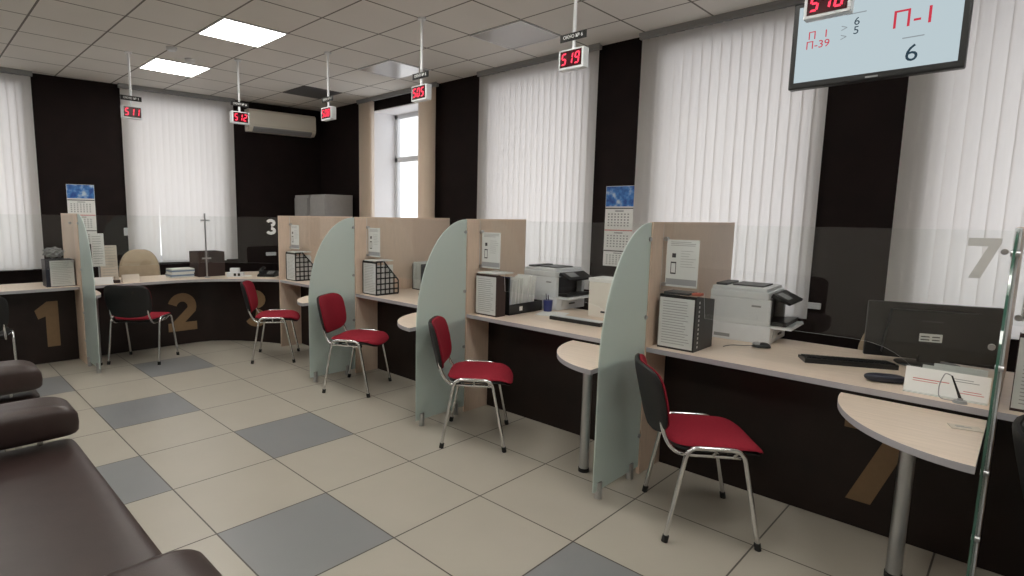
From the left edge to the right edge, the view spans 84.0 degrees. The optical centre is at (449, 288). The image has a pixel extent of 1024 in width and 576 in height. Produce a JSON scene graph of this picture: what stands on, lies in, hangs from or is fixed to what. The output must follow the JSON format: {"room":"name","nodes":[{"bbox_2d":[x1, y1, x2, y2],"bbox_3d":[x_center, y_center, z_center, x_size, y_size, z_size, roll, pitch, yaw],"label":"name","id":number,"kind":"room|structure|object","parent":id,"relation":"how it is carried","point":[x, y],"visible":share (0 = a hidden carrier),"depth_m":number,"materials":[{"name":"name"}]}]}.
{"room":"public hall","nodes":[
{"label":"public hall","id":0,"kind":"room"},
{"bbox_2d":[0,73,320,284],"bbox_3d":[-5.075,-0.951,6.977,8.310,3.224,0.460,-5,9,-37],"label":"wall","id":1,"kind":"structure","parent":0,"point":[78,124],"depth_m":7.22,"materials":[{"name":"black paint"}]},
{"bbox_2d":[66,184,96,243],"bbox_3d":[-4.591,-0.928,7.058,0.293,0.738,0.008,-5,9,-37],"label":"wall calendar","id":2,"kind":"object","parent":1,"relation":"attached to","point":[80,198],"visible":0.55,"depth_m":7.06,"materials":[{"name":"white paper"}]},
{"bbox_2d":[66,184,93,198],"bbox_3d":[-4.587,-1.208,7.022,0.285,0.166,0.002,-5,9,-37],"label":"picture","id":3,"kind":"object","parent":2,"relation":"on","point":[73,191],"depth_m":7.02},
{"bbox_2d":[244,108,315,137],"bbox_3d":[-2.486,-2.442,8.363,1.006,0.309,0.206,-5,9,-37],"label":"air conditioner","id":4,"kind":"object","parent":1,"relation":"attached to","point":[260,121],"visible":0.98,"depth_m":8.27,"materials":[{"name":"beige plastic"}]},
{"bbox_2d":[0,0,776,110],"bbox_3d":[-1.498,-2.041,2.958,8.660,0.050,12.500,-6,10,-44],"label":"ceiling","id":5,"kind":"structure","parent":0,"point":[76,39],"depth_m":5.12,"materials":[{"name":"tile"}]},
{"bbox_2d":[0,67,43,269],"bbox_3d":[-5.504,-1.325,6.198,1.640,2.294,0.052,-5,9,-37],"label":"vertical blind","id":6,"kind":"object","parent":5,"relation":"hanging from","point":[21,237],"visible":0.95,"depth_m":6.58,"materials":[{"name":"white fabric"}]},
{"bbox_2d":[120,51,142,119],"bbox_3d":[-3.247,-2.064,5.742,0.196,0.654,0.070,-6,10,-44],"label":"display","id":7,"kind":"object","parent":5,"relation":"hanging from","point":[127,112],"visible":1,"depth_m":5.74,"materials":[{"name":"white plastic"}]},
{"bbox_2d":[139,57,210,76],"bbox_3d":[-3.050,-2.454,6.276,0.575,0.010,0.575,-6,10,-44],"label":"recessed light","id":8,"kind":"object","parent":5,"relation":"in","point":[155,64],"visible":1,"depth_m":6.25,"materials":[{"name":"white plastic"}]},
{"bbox_2d":[117,83,237,261],"bbox_3d":[-3.606,-1.505,7.651,1.434,2.254,0.052,-5,9,-37],"label":"vertical blind","id":9,"kind":"object","parent":5,"relation":"hanging from","point":[182,147],"visible":0.87,"depth_m":7.62,"materials":[{"name":"white fabric"}]},
{"bbox_2d":[230,59,248,124],"bbox_3d":[-2.229,-2.080,5.977,0.196,0.654,0.070,-6,10,-44],"label":"display","id":10,"kind":"object","parent":5,"relation":"hanging from","point":[236,117],"visible":1,"depth_m":5.97,"materials":[{"name":"white plastic"}]},
{"bbox_2d":[197,17,287,47],"bbox_3d":[-1.849,-2.282,5.048,0.575,0.010,0.575,-6,10,-44],"label":"recessed light","id":11,"kind":"object","parent":5,"relation":"in","point":[228,29],"visible":1,"depth_m":5.02,"materials":[{"name":"white plastic"}]},
{"bbox_2d":[283,86,340,98],"bbox_3d":[-1.811,-2.592,7.469,0.555,0.006,0.555,-6,10,-44],"label":"ceiling panel","id":12,"kind":"object","parent":5,"relation":"attached to","point":[306,91],"visible":0.93,"depth_m":7.44,"materials":[{"name":"grey"}]},
{"bbox_2d":[321,51,335,120],"bbox_3d":[-1.212,-2.026,5.657,0.070,0.654,0.196,-6,10,-44],"label":"display","id":13,"kind":"object","parent":5,"relation":"hanging from","point":[328,113],"visible":1,"depth_m":5.64,"materials":[{"name":"white plastic"}]},
{"bbox_2d":[357,59,430,78],"bbox_3d":[-0.610,-2.417,6.242,0.575,0.010,0.575,-6,10,-44],"label":"recessed light","id":14,"kind":"object","parent":5,"relation":"in","point":[388,68],"visible":0.93,"depth_m":6.21,"materials":[{"name":"white plastic"}]},
{"bbox_2d":[411,17,431,102],"bbox_3d":[-0.228,-1.885,4.651,0.070,0.654,0.196,-6,10,-44],"label":"display","id":15,"kind":"object","parent":5,"relation":"hanging from","point":[422,92],"visible":1,"depth_m":4.64,"materials":[{"name":"white plastic"}]},
{"bbox_2d":[470,20,560,49],"bbox_3d":[0.590,-2.245,5.014,0.575,0.010,0.575,-6,10,-44],"label":"recessed light","id":16,"kind":"object","parent":5,"relation":"in","point":[519,33],"visible":0.89,"depth_m":4.99,"materials":[{"name":"white plastic"}]},
{"bbox_2d":[477,43,601,289],"bbox_3d":[0.846,-1.202,5.899,0.052,2.294,1.545,-6,10,-44],"label":"vertical blind","id":17,"kind":"object","parent":5,"relation":"hanging from","point":[537,123],"visible":0.78,"depth_m":5.78,"materials":[{"name":"white fabric"}]},
{"bbox_2d":[558,0,588,72],"bbox_3d":[0.802,-1.737,3.598,0.070,0.654,0.196,-6,10,-44],"label":"display","id":18,"kind":"object","parent":5,"relation":"hanging from","point":[576,58],"visible":1,"depth_m":3.60,"materials":[{"name":"white plastic"}]},
{"bbox_2d":[632,0,827,318],"bbox_3d":[2.166,-0.998,4.551,0.052,2.324,1.470,-6,10,-44],"label":"vertical blind","id":19,"kind":"object","parent":5,"relation":"hanging from","point":[722,136],"visible":0.73,"depth_m":4.43,"materials":[{"name":"white fabric"}]},
{"bbox_2d":[803,0,853,22],"bbox_3d":[1.776,-1.597,2.602,0.070,0.654,0.196,-6,10,-44],"label":"display","id":20,"kind":"object","parent":5,"relation":"hanging from","point":[814,10],"visible":1,"depth_m":2.62,"materials":[{"name":"white plastic"}]},
{"bbox_2d":[788,0,973,91],"bbox_3d":[2.084,-1.475,2.726,0.129,0.920,0.697,-6,10,-44],"label":"television","id":21,"kind":"object","parent":5,"relation":"hanging from","point":[881,39],"visible":0.98,"depth_m":2.69,"materials":[{"name":"black plastic"}]},
{"bbox_2d":[884,0,1023,339],"bbox_3d":[3.503,-0.820,3.183,0.052,2.294,1.558,-6,10,-44],"label":"vertical blind","id":22,"kind":"object","parent":5,"relation":"hanging from","point":[961,164],"visible":0.7,"depth_m":3.51,"materials":[{"name":"white fabric"}]},
{"bbox_2d":[0,340,1002,575],"bbox_3d":[-0.955,1.224,3.098,9.600,0.001,12.800,-6,10,-44],"label":"floor","id":23,"kind":"structure","parent":0,"point":[255,469],"depth_m":3.34,"materials":[{"name":"beige tile"}]},
{"bbox_2d":[0,297,16,359],"bbox_3d":[-4.317,0.477,5.168,0.568,0.875,0.626,-5,9,-38],"label":"chair","id":24,"kind":"object","parent":23,"relation":"on","point":[5,331],"visible":0.94,"depth_m":5.11,"materials":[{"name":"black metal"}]},
{"bbox_2d":[0,360,42,449],"bbox_3d":[-3.306,0.603,3.655,0.963,1.030,1.080,-6,10,-44],"label":"bench","id":25,"kind":"object","parent":23,"relation":"on","point":[19,379],"visible":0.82,"depth_m":3.54,"materials":[{"name":"brown leather"}]},
{"bbox_2d":[0,282,79,364],"bbox_3d":[-5.156,0.462,5.355,2.728,0.830,0.700,-6,10,-44],"label":"counter","id":26,"kind":"object","parent":23,"relation":"on","point":[43,319],"depth_m":6.00,"materials":[{"name":"brown wood"}]},
{"bbox_2d":[0,282,79,294],"bbox_3d":[-5.150,0.065,5.305,2.728,0.030,0.700,-6,10,-44],"label":"countertop","id":27,"kind":"structure","parent":26,"relation":"on","point":[18,288],"depth_m":5.86,"materials":[{"name":"brown wood"}]},
{"bbox_2d":[41,258,75,286],"bbox_3d":[-4.186,-0.175,6.047,0.258,0.285,0.218,-6,10,-44],"label":"file box","id":28,"kind":"object","parent":26,"relation":"on","point":[56,272],"visible":1,"depth_m":5.97,"materials":[{"name":"white paper"}]},
{"bbox_2d":[42,246,64,258],"bbox_3d":[-4.202,-0.384,5.989,0.175,0.132,0.185,4,8,24],"label":"plastic bag","id":29,"kind":"object","parent":28,"relation":"on","point":[53,252],"visible":1,"depth_m":5.95,"materials":[{"name":"grey plastic"}]},
{"bbox_2d":[51,262,71,283],"bbox_3d":[-4.100,-0.168,5.980,0.176,0.226,0.001,-6,10,-44],"label":"print","id":30,"kind":"object","parent":28,"relation":"attached to","point":[61,272],"depth_m":5.98,"materials":[{"name":"grey paper"}]},
{"bbox_2d":[61,213,87,363],"bbox_3d":[-4.144,-0.025,6.241,0.022,1.600,0.790,-6,10,-44],"label":"board","id":31,"kind":"object","parent":23,"relation":"on","point":[70,235],"visible":0.5,"depth_m":6.09,"materials":[{"name":"brown wood"}]},
{"bbox_2d":[77,214,100,373],"bbox_3d":[-3.686,0.041,5.773,0.042,1.600,0.534,-6,10,-44],"label":"divider","id":32,"kind":"object","parent":23,"relation":"on","point":[87,273],"visible":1,"depth_m":5.76,"materials":[{"name":"white"}]},
{"bbox_2d":[0,397,221,575],"bbox_3d":[-1.660,0.839,1.973,0.963,1.030,2.170,-6,10,-44],"label":"sofa","id":33,"kind":"object","parent":23,"relation":"on","point":[59,516],"visible":1,"depth_m":2.21,"materials":[{"name":"brown leather"}]},
{"bbox_2d":[119,249,159,276],"bbox_3d":[-3.885,0.095,7.099,0.616,1.149,0.647,-3,8,-26],"label":"office chair","id":34,"kind":"object","parent":23,"relation":"on","point":[145,261],"visible":0.41,"depth_m":7.24,"materials":[{"name":"beige leather"}]},
{"bbox_2d":[104,285,179,364],"bbox_3d":[-3.379,0.362,6.172,0.568,0.875,0.626,1,7,-1],"label":"chair","id":35,"kind":"object","parent":23,"relation":"on","point":[128,303],"visible":1,"depth_m":5.91,"materials":[{"name":"black plastic"}]},
{"bbox_2d":[95,271,280,354],"bbox_3d":[-2.903,0.271,7.091,2.886,0.830,1.366,-6,10,-44],"label":"counter","id":36,"kind":"object","parent":23,"relation":"on","point":[213,308],"depth_m":7.06,"materials":[{"name":"black laminate"}]},
{"bbox_2d":[90,233,105,276],"bbox_3d":[-3.893,-0.334,6.266,0.125,0.557,0.062,-6,10,-44],"label":"stand","id":37,"kind":"object","parent":36,"relation":"on","point":[97,240],"visible":0.87,"depth_m":6.25,"materials":[{"name":"white paper"}]},
{"bbox_2d":[92,236,102,263],"bbox_3d":[-3.889,-0.429,6.251,0.100,0.302,0.016,-6,10,-44],"label":"print","id":38,"kind":"object","parent":37,"relation":"attached to","point":[97,241],"depth_m":6.25,"materials":[{"name":"grey paper"}]},
{"bbox_2d":[100,245,118,279],"bbox_3d":[-3.888,-0.286,6.447,0.175,0.417,0.062,-6,10,-44],"label":"stand","id":39,"kind":"object","parent":36,"relation":"on","point":[108,270],"visible":0.66,"depth_m":6.45,"materials":[{"name":"grey paper"}]},
{"bbox_2d":[104,247,116,275],"bbox_3d":[-3.881,-0.295,6.439,0.142,0.351,0.022,-6,10,-44],"label":"print","id":40,"kind":"object","parent":39,"relation":"attached to","point":[110,252],"depth_m":6.45,"materials":[{"name":"grey paper"}]},
{"bbox_2d":[165,267,194,277],"bbox_3d":[-3.357,-0.202,7.042,0.281,0.108,0.213,-6,10,-44],"label":"paper ream","id":41,"kind":"object","parent":36,"relation":"on","point":[181,272],"visible":1,"depth_m":6.97,"materials":[{"name":"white paper"}]},
{"bbox_2d":[95,271,278,287],"bbox_3d":[-2.898,-0.126,7.041,2.886,0.030,1.366,-6,10,-44],"label":"countertop","id":42,"kind":"structure","parent":36,"relation":"on","point":[155,279],"depth_m":6.87,"materials":[{"name":"beige laminate"}]},
{"bbox_2d":[189,250,224,276],"bbox_3d":[-3.108,-0.326,7.248,0.330,0.310,0.300,-6,10,-44],"label":"desk organizer","id":43,"kind":"object","parent":36,"relation":"on","point":[216,267],"visible":0.85,"depth_m":7.14,"materials":[{"name":"brown wood"}]},
{"bbox_2d":[240,280,299,363],"bbox_3d":[-2.017,0.352,6.395,0.626,0.875,0.568,0,7,-10],"label":"chair","id":44,"kind":"object","parent":23,"relation":"on","point":[248,289],"visible":1,"depth_m":6.24,"materials":[{"name":"red fabric"}]},
{"bbox_2d":[280,279,309,345],"bbox_3d":[-1.174,0.345,6.697,0.960,0.830,1.565,-6,10,-44],"label":"counter","id":45,"kind":"object","parent":23,"relation":"on","point":[304,285],"depth_m":7.03,"materials":[{"name":"beige laminate"}]},
{"bbox_2d":[280,279,309,287],"bbox_3d":[-1.169,-0.052,6.646,0.960,0.030,1.565,-6,10,-44],"label":"countertop","id":46,"kind":"structure","parent":45,"relation":"on","point":[299,283],"depth_m":6.64,"materials":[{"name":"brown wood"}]},
{"bbox_2d":[286,252,312,280],"bbox_3d":[-1.804,-0.279,6.891,0.292,0.342,0.229,-6,10,-44],"label":"magazine file","id":47,"kind":"object","parent":45,"relation":"on","point":[298,267],"visible":0.92,"depth_m":6.80,"materials":[{"name":"black plastic"}]},
{"bbox_2d":[295,195,310,215],"bbox_3d":[-2.064,-0.465,8.685,0.482,1.910,0.400,-6,10,-44],"label":"locker","id":48,"kind":"object","parent":23,"relation":"on","point":[302,202],"visible":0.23,"depth_m":8.40,"materials":[{"name":"grey metal"}]},
{"bbox_2d":[278,216,350,346],"bbox_3d":[-1.686,-0.123,7.248,1.060,1.604,0.022,-6,10,-44],"label":"board","id":49,"kind":"object","parent":23,"relation":"on","point":[312,229],"visible":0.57,"depth_m":7.02,"materials":[{"name":"brown wood"}]},
{"bbox_2d":[291,225,298,248],"bbox_3d":[-1.862,-0.624,6.808,0.001,0.290,0.200,-6,10,-44],"label":"notice sheet","id":50,"kind":"object","parent":49,"relation":"attached to","point":[294,228],"visible":1,"depth_m":6.80,"materials":[{"name":"grey paper"}]},
{"bbox_2d":[310,194,352,216],"bbox_3d":[-1.744,-0.419,8.357,0.482,1.910,0.420,-6,10,-44],"label":"locker","id":51,"kind":"object","parent":23,"relation":"on","point":[321,204],"visible":0.25,"depth_m":8.10,"materials":[{"name":"grey metal"}]},
{"bbox_2d":[308,217,355,381],"bbox_3d":[-1.150,0.101,5.569,0.534,1.600,0.042,-6,10,-44],"label":"divider","id":52,"kind":"object","parent":23,"relation":"on","point":[333,269],"visible":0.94,"depth_m":5.56,"materials":[{"name":"white"}]},
{"bbox_2d":[317,293,391,397],"bbox_3d":[-0.909,0.501,5.341,0.626,0.875,0.568,3,8,15],"label":"chair","id":53,"kind":"object","parent":23,"relation":"on","point":[331,306],"visible":1,"depth_m":5.28,"materials":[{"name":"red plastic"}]},
{"bbox_2d":[356,288,418,380],"bbox_3d":[-0.075,0.502,5.573,0.960,0.830,1.545,-6,10,-44],"label":"desk","id":54,"kind":"object","parent":23,"relation":"on","point":[400,347],"depth_m":5.73,"materials":[{"name":"brown wood"}]},
{"bbox_2d":[362,260,398,295],"bbox_3d":[-0.698,-0.120,5.760,0.292,0.342,0.229,-6,10,-44],"label":"magazine file","id":55,"kind":"object","parent":54,"relation":"on","point":[376,282],"visible":0.98,"depth_m":5.67,"materials":[{"name":"black plastic"}]},
{"bbox_2d":[365,265,373,291],"bbox_3d":[-0.798,-0.104,5.663,0.001,0.263,0.173,-6,10,-44],"label":"print","id":56,"kind":"object","parent":55,"relation":"attached to","point":[369,269],"depth_m":5.67,"materials":[{"name":"grey paper"}]},
{"bbox_2d":[356,288,418,307],"bbox_3d":[-0.070,0.106,5.522,0.960,0.030,1.545,-6,10,-44],"label":"countertop","id":57,"kind":"structure","parent":54,"relation":"on","point":[408,297],"depth_m":5.52,"materials":[{"name":"beige laminate"}]},
{"bbox_2d":[412,261,426,289],"bbox_3d":[-0.275,-0.146,6.174,0.235,0.300,0.155,-6,10,-44],"label":"stand","id":58,"kind":"object","parent":54,"relation":"on","point":[418,268],"visible":0.42,"depth_m":6.09,"materials":[{"name":"white paper"}]},
{"bbox_3d":[-0.307,-0.261,5.239,0.028,0.762,1.544,-6,10,-44],"label":"glass screen","id":59,"kind":"object","parent":54,"relation":"on","visible":0},
{"bbox_2d":[368,228,379,256],"bbox_3d":[-0.756,-0.466,5.677,0.001,0.290,0.200,-6,10,-44],"label":"notice sheet","id":60,"kind":"object","parent":59,"relation":"attached to","point":[373,233],"visible":1,"depth_m":5.68,"materials":[{"name":"grey paper"}]},
{"bbox_2d":[354,217,449,372],"bbox_3d":[-0.487,0.026,6.207,1.320,1.604,0.022,-6,10,-44],"label":"board","id":61,"kind":"object","parent":23,"relation":"on","point":[404,241],"visible":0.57,"depth_m":5.99,"materials":[{"name":"brown wood"}]},
{"bbox_2d":[397,312,416,331],"bbox_3d":[-0.272,0.637,4.672,0.585,0.785,0.505,-6,10,-44],"label":"side table","id":62,"kind":"object","parent":23,"relation":"on","point":[407,322],"visible":0.26,"depth_m":4.46,"materials":[{"name":"beige laminate"}]},
{"bbox_2d":[415,219,466,425],"bbox_3d":[-0.057,0.257,4.452,0.534,1.600,0.042,-6,10,-44],"label":"divider","id":63,"kind":"object","parent":23,"relation":"on","point":[442,292],"visible":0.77,"depth_m":4.44,"materials":[{"name":"white"}]},
{"bbox_2d":[428,316,512,452],"bbox_3d":[0.156,0.664,4.173,0.626,0.875,0.568,2,7,7],"label":"chair","id":64,"kind":"object","parent":23,"relation":"on","point":[487,372],"visible":1,"depth_m":4.02,"materials":[{"name":"red fabric"}]},
{"bbox_2d":[463,219,525,411],"bbox_3d":[0.401,0.205,4.893,0.750,1.604,0.022,-6,10,-44],"label":"board","id":65,"kind":"object","parent":23,"relation":"on","point":[513,231],"visible":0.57,"depth_m":4.76,"materials":[{"name":"brown wood"}]},
{"bbox_2d":[466,308,603,439],"bbox_3d":[1.014,0.659,4.460,0.960,0.830,1.535,-6,10,-44],"label":"desk","id":66,"kind":"object","parent":23,"relation":"on","point":[543,389],"depth_m":4.45,"materials":[{"name":"brown wood"}]},
{"bbox_2d":[475,273,505,316],"bbox_3d":[0.334,0.047,4.583,0.110,0.335,0.225,-6,10,-44],"label":"magazine file","id":67,"kind":"object","parent":66,"relation":"on","point":[490,289],"visible":1,"depth_m":4.52,"materials":[{"name":"grey paper"}]},
{"bbox_2d":[478,278,493,311],"bbox_3d":[0.294,0.052,4.546,0.001,0.263,0.174,-6,10,-44],"label":"print","id":68,"kind":"object","parent":67,"relation":"attached to","point":[485,285],"depth_m":4.54,"materials":[{"name":"grey paper"}]},
{"bbox_2d":[505,278,541,314],"bbox_3d":[0.576,0.042,4.786,0.440,0.300,0.201,-6,10,-44],"label":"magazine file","id":69,"kind":"object","parent":66,"relation":"on","point":[535,305],"visible":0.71,"depth_m":4.66,"materials":[{"name":"black plastic"}]},
{"bbox_2d":[466,308,603,342],"bbox_3d":[1.019,0.262,4.409,0.960,0.030,1.535,-6,10,-44],"label":"countertop","id":70,"kind":"structure","parent":66,"relation":"on","point":[530,321],"depth_m":4.27,"materials":[{"name":"beige laminate"}]},
{"bbox_2d":[524,263,591,310],"bbox_3d":[0.982,-0.023,5.048,0.401,0.373,0.490,-6,10,-41],"label":"printer","id":71,"kind":"object","parent":66,"relation":"on","point":[560,282],"visible":0.9,"depth_m":4.94,"materials":[{"name":"grey plastic"}]},
{"bbox_2d":[558,291,588,296],"bbox_3d":[1.070,0.041,4.954,0.326,0.028,0.160,-6,10,-41],"label":"tray","id":72,"kind":"object","parent":71,"relation":"on","point":[560,293],"depth_m":4.91,"materials":[{"name":"black plastic"}]},
{"bbox_2d":[479,221,639,308],"bbox_3d":[0.782,-0.104,4.125,0.028,0.762,1.534,-6,10,-44],"label":"glass screen","id":73,"kind":"object","parent":66,"relation":"on","point":[481,231],"visible":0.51,"depth_m":4.61,"materials":[{"name":"clear glass"}]},
{"bbox_2d":[482,232,500,268],"bbox_3d":[0.337,-0.309,4.560,0.001,0.290,0.200,-6,10,-44],"label":"notice sheet","id":74,"kind":"object","parent":73,"relation":"attached to","point":[491,242],"visible":1,"depth_m":4.56,"materials":[{"name":"grey paper"}]},
{"bbox_2d":[549,315,602,326],"bbox_3d":[0.998,0.239,4.342,0.440,0.032,0.150,8,10,43],"label":"keyboard","id":75,"kind":"object","parent":66,"relation":"on","point":[571,319],"visible":0.96,"depth_m":4.29,"materials":[{"name":"black plastic"}]},
{"bbox_2d":[588,276,612,317],"bbox_3d":[1.310,0.072,4.570,0.220,0.315,0.295,-6,10,-44],"label":"storage box","id":76,"kind":"object","parent":66,"relation":"on","point":[599,287],"visible":0.54,"depth_m":4.54,"materials":[{"name":"white"}]},
{"bbox_2d":[557,340,599,472],"bbox_3d":[0.814,0.793,3.562,0.585,0.785,0.505,-6,10,-44],"label":"side table","id":77,"kind":"object","parent":23,"relation":"on","point":[582,357],"visible":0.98,"depth_m":3.57,"materials":[{"name":"brown wood"}]},
{"bbox_2d":[592,223,651,499],"bbox_3d":[1.028,0.413,3.342,0.534,1.600,0.042,-6,10,-44],"label":"divider","id":78,"kind":"object","parent":23,"relation":"on","point":[618,403],"visible":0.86,"depth_m":3.33,"materials":[{"name":"white"}]},
{"bbox_2d":[636,222,734,473],"bbox_3d":[1.698,0.338,3.987,1.340,1.604,0.022,-6,10,-44],"label":"board","id":79,"kind":"object","parent":23,"relation":"on","point":[716,239],"visible":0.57,"depth_m":3.70,"materials":[{"name":"brown wood"}]},
{"bbox_2d":[635,353,762,551],"bbox_3d":[1.309,0.823,3.045,0.626,0.875,0.568,2,7,9],"label":"chair","id":80,"kind":"object","parent":23,"relation":"on","point":[691,432],"visible":1,"depth_m":2.87,"materials":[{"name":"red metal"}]},
{"bbox_2d":[646,337,994,563],"bbox_3d":[2.104,0.816,3.345,0.960,0.830,1.550,-6,10,-44],"label":"desk","id":81,"kind":"object","parent":23,"relation":"on","point":[812,459],"depth_m":3.12,"materials":[{"name":"brown wood"}]},
{"bbox_2d":[657,293,714,352],"bbox_3d":[1.481,0.196,3.532,0.280,0.335,0.226,-6,10,-44],"label":"magazine file","id":82,"kind":"object","parent":81,"relation":"on","point":[682,323],"visible":1,"depth_m":3.44,"materials":[{"name":"black plastic"}]},
{"bbox_2d":[661,300,688,345],"bbox_3d":[1.379,0.208,3.437,0.001,0.263,0.173,-6,10,-44],"label":"print","id":83,"kind":"object","parent":82,"relation":"attached to","point":[674,313],"depth_m":3.44,"materials":[{"name":"grey paper"}]},
{"bbox_2d":[710,279,803,343],"bbox_3d":[2.086,0.148,3.826,0.490,0.373,0.401,7,10,42],"label":"printer","id":84,"kind":"object","parent":81,"relation":"on","point":[744,303],"visible":0.98,"depth_m":3.71,"materials":[{"name":"white plastic"}]},
{"bbox_2d":[770,316,798,326],"bbox_3d":[2.185,0.211,3.741,0.160,0.028,0.326,7,10,42],"label":"tray","id":85,"kind":"object","parent":84,"relation":"on","point":[775,321],"depth_m":3.67,"materials":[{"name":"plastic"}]},
{"bbox_2d":[646,337,994,416],"bbox_3d":[2.110,0.419,3.294,0.960,0.030,1.550,-6,10,-44],"label":"countertop","id":86,"kind":"structure","parent":81,"relation":"on","point":[781,360],"depth_m":3.11,"materials":[{"name":"beige laminate"}]},
{"bbox_2d":[660,225,1008,361],"bbox_3d":[1.872,0.052,3.010,0.028,0.762,1.549,-6,10,-44],"label":"glass screen","id":87,"kind":"object","parent":81,"relation":"on","point":[993,244],"visible":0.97,"depth_m":2.49,"materials":[{"name":"clear glass"}]},
{"bbox_2d":[665,239,699,288],"bbox_3d":[1.422,-0.153,3.450,0.001,0.290,0.200,-6,10,-44],"label":"notice sheet","id":88,"kind":"object","parent":87,"relation":"attached to","point":[682,258],"visible":1,"depth_m":3.45,"materials":[{"name":"grey paper"}]},
{"bbox_2d":[671,242,695,267],"bbox_3d":[1.425,-0.208,3.441,0.001,0.152,0.159,-6,10,-44],"label":"print","id":89,"kind":"object","parent":88,"relation":"attached to","point":[683,254],"depth_m":3.44,"materials":[{"name":"grey paper"}]},
{"bbox_2d":[798,354,898,370],"bbox_3d":[2.235,0.404,3.177,0.440,0.032,0.150,3,8,19],"label":"keyboard","id":90,"kind":"object","parent":81,"relation":"on","point":[807,358],"visible":1,"depth_m":3.13,"materials":[{"name":"black plastic"}]},
{"bbox_2d":[864,373,904,383],"bbox_3d":[2.172,0.445,2.813,0.177,0.042,0.070,4,8,22],"label":"case","id":91,"kind":"object","parent":81,"relation":"on","point":[878,377],"visible":0.94,"depth_m":2.79,"materials":[{"name":"black plastic"}]},
{"bbox_2d":[863,300,1003,366],"bbox_3d":[2.670,0.258,3.128,0.590,0.345,0.200,4,8,26],"label":"computer monitor","id":92,"kind":"object","parent":81,"relation":"on","point":[920,334],"visible":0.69,"depth_m":3.11,"materials":[{"name":"black plastic"}]},
{"bbox_2d":[903,363,991,405],"bbox_3d":[2.284,0.426,2.595,0.097,0.137,0.296,-6,10,-44],"label":"holder","id":93,"kind":"object","parent":81,"relation":"on","point":[974,385],"visible":0.94,"depth_m":2.59,"materials":[{"name":"white paper"}]},
{"bbox_2d":[913,377,981,396],"bbox_3d":[2.280,0.449,2.584,0.012,0.038,0.250,-6,10,-44],"label":"print","id":94,"kind":"object","parent":93,"relation":"on","point":[925,384],"depth_m":2.58,"materials":[{"name":"red"}]},
{"bbox_2d":[938,373,967,404],"bbox_3d":[2.245,0.443,2.513,0.051,0.123,0.104,-6,10,-44],"label":"pen","id":95,"kind":"object","parent":81,"relation":"on","point":[959,400],"visible":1,"depth_m":2.50,"materials":[{"name":"grey plastic"}]},
{"bbox_2d":[837,392,986,575],"bbox_3d":[1.872,0.953,2.420,0.670,0.785,0.525,-6,10,-44],"label":"side table","id":96,"kind":"object","parent":23,"relation":"on","point":[922,433],"visible":1,"depth_m":2.40,"materials":[{"name":"brown wood"}]},
{"bbox_2d":[966,229,1020,575],"bbox_3d":[2.124,0.571,2.222,0.534,1.600,0.042,-6,10,-44],"label":"divider","id":97,"kind":"object","parent":23,"relation":"on","point":[1014,253],"visible":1,"depth_m":2.13,"materials":[{"name":"teal"}]},
{"bbox_2d":[972,227,1023,575],"bbox_3d":[2.787,0.496,2.860,1.320,1.604,0.022,-6,10,-44],"label":"board","id":98,"kind":"object","parent":23,"relation":"on","point":[1021,235],"visible":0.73,"depth_m":2.45,"materials":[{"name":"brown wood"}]},
{"bbox_2d":[976,371,1023,575],"bbox_3d":[3.229,0.977,2.195,0.960,0.830,1.632,-6,10,-44],"label":"desk","id":99,"kind":"object","parent":23,"relation":"on","point":[1001,547],"depth_m":2.60,"materials":[{"name":"brown wood"}]},
{"bbox_2d":[996,371,1023,421],"bbox_3d":[3.234,0.580,2.145,0.960,0.030,1.632,-6,10,-44],"label":"countertop","id":100,"kind":"structure","parent":99,"relation":"on","point":[1003,413],"depth_m":2.52,"materials":[{"name":"brown wood"}]},
{"bbox_2d":[1009,332,1023,412],"bbox_3d":[2.515,0.360,2.353,0.110,0.335,0.225,-6,10,-44],"label":"magazine file","id":101,"kind":"object","parent":99,"relation":"on","point":[1017,395],"visible":1,"depth_m":2.39,"materials":[{"name":"grey"}]},
{"bbox_2d":[1018,369,1023,404],"bbox_3d":[2.474,0.366,2.317,0.001,0.263,0.171,-6,10,-44],"label":"print","id":102,"kind":"object","parent":101,"relation":"attached to","point":[1020,371],"depth_m":2.38,"materials":[{"name":"grey paper"}]},
{"bbox_2d":[1012,415,1023,497],"bbox_3d":[2.370,0.971,1.995,0.568,0.875,0.626,-6,10,-44],"label":"chair","id":103,"kind":"object","parent":23,"relation":"on","point":[1018,423],"visible":1,"depth_m":2.08,"materials":[{"name":"black plastic"}]},
{"bbox_2d":[320,37,1018,371],"bbox_3d":[1.777,-0.663,5.441,0.460,3.224,10.600,-6,10,-44],"label":"wall","id":104,"kind":"structure","parent":0,"point":[864,122],"depth_m":4.17,"materials":[{"name":"black paint"}]},
{"bbox_2d":[374,103,417,216],"bbox_3d":[-0.486,-1.363,7.712,0.460,2.140,1.200,-6,10,-44],"label":"window","id":105,"kind":"structure","parent":104,"relation":"in","point":[388,159],"depth_m":8.06,"materials":[{"name":"white plastic"}]},
{"bbox_2d":[356,82,438,217],"bbox_3d":[-0.728,-1.439,7.514,0.075,2.274,1.650,-6,10,-44],"label":"vertical blind","id":106,"kind":"object","parent":105,"relation":"attached to","point":[426,110],"visible":0.59,"depth_m":7.14,"materials":[{"name":"beige fabric"}]},
{"bbox_2d":[603,185,634,266],"bbox_3d":[1.591,-0.584,5.303,0.008,0.753,0.298,-6,10,-44],"label":"wall calendar","id":107,"kind":"object","parent":104,"relation":"attached to","point":[619,199],"visible":0.78,"depth_m":5.31,"materials":[{"name":"white paper"}]},
{"bbox_2d":[606,186,634,206],"bbox_3d":[1.595,-0.861,5.267,0.002,0.186,0.290,-6,10,-44],"label":"picture","id":108,"kind":"object","parent":107,"relation":"on","point":[616,196],"depth_m":5.27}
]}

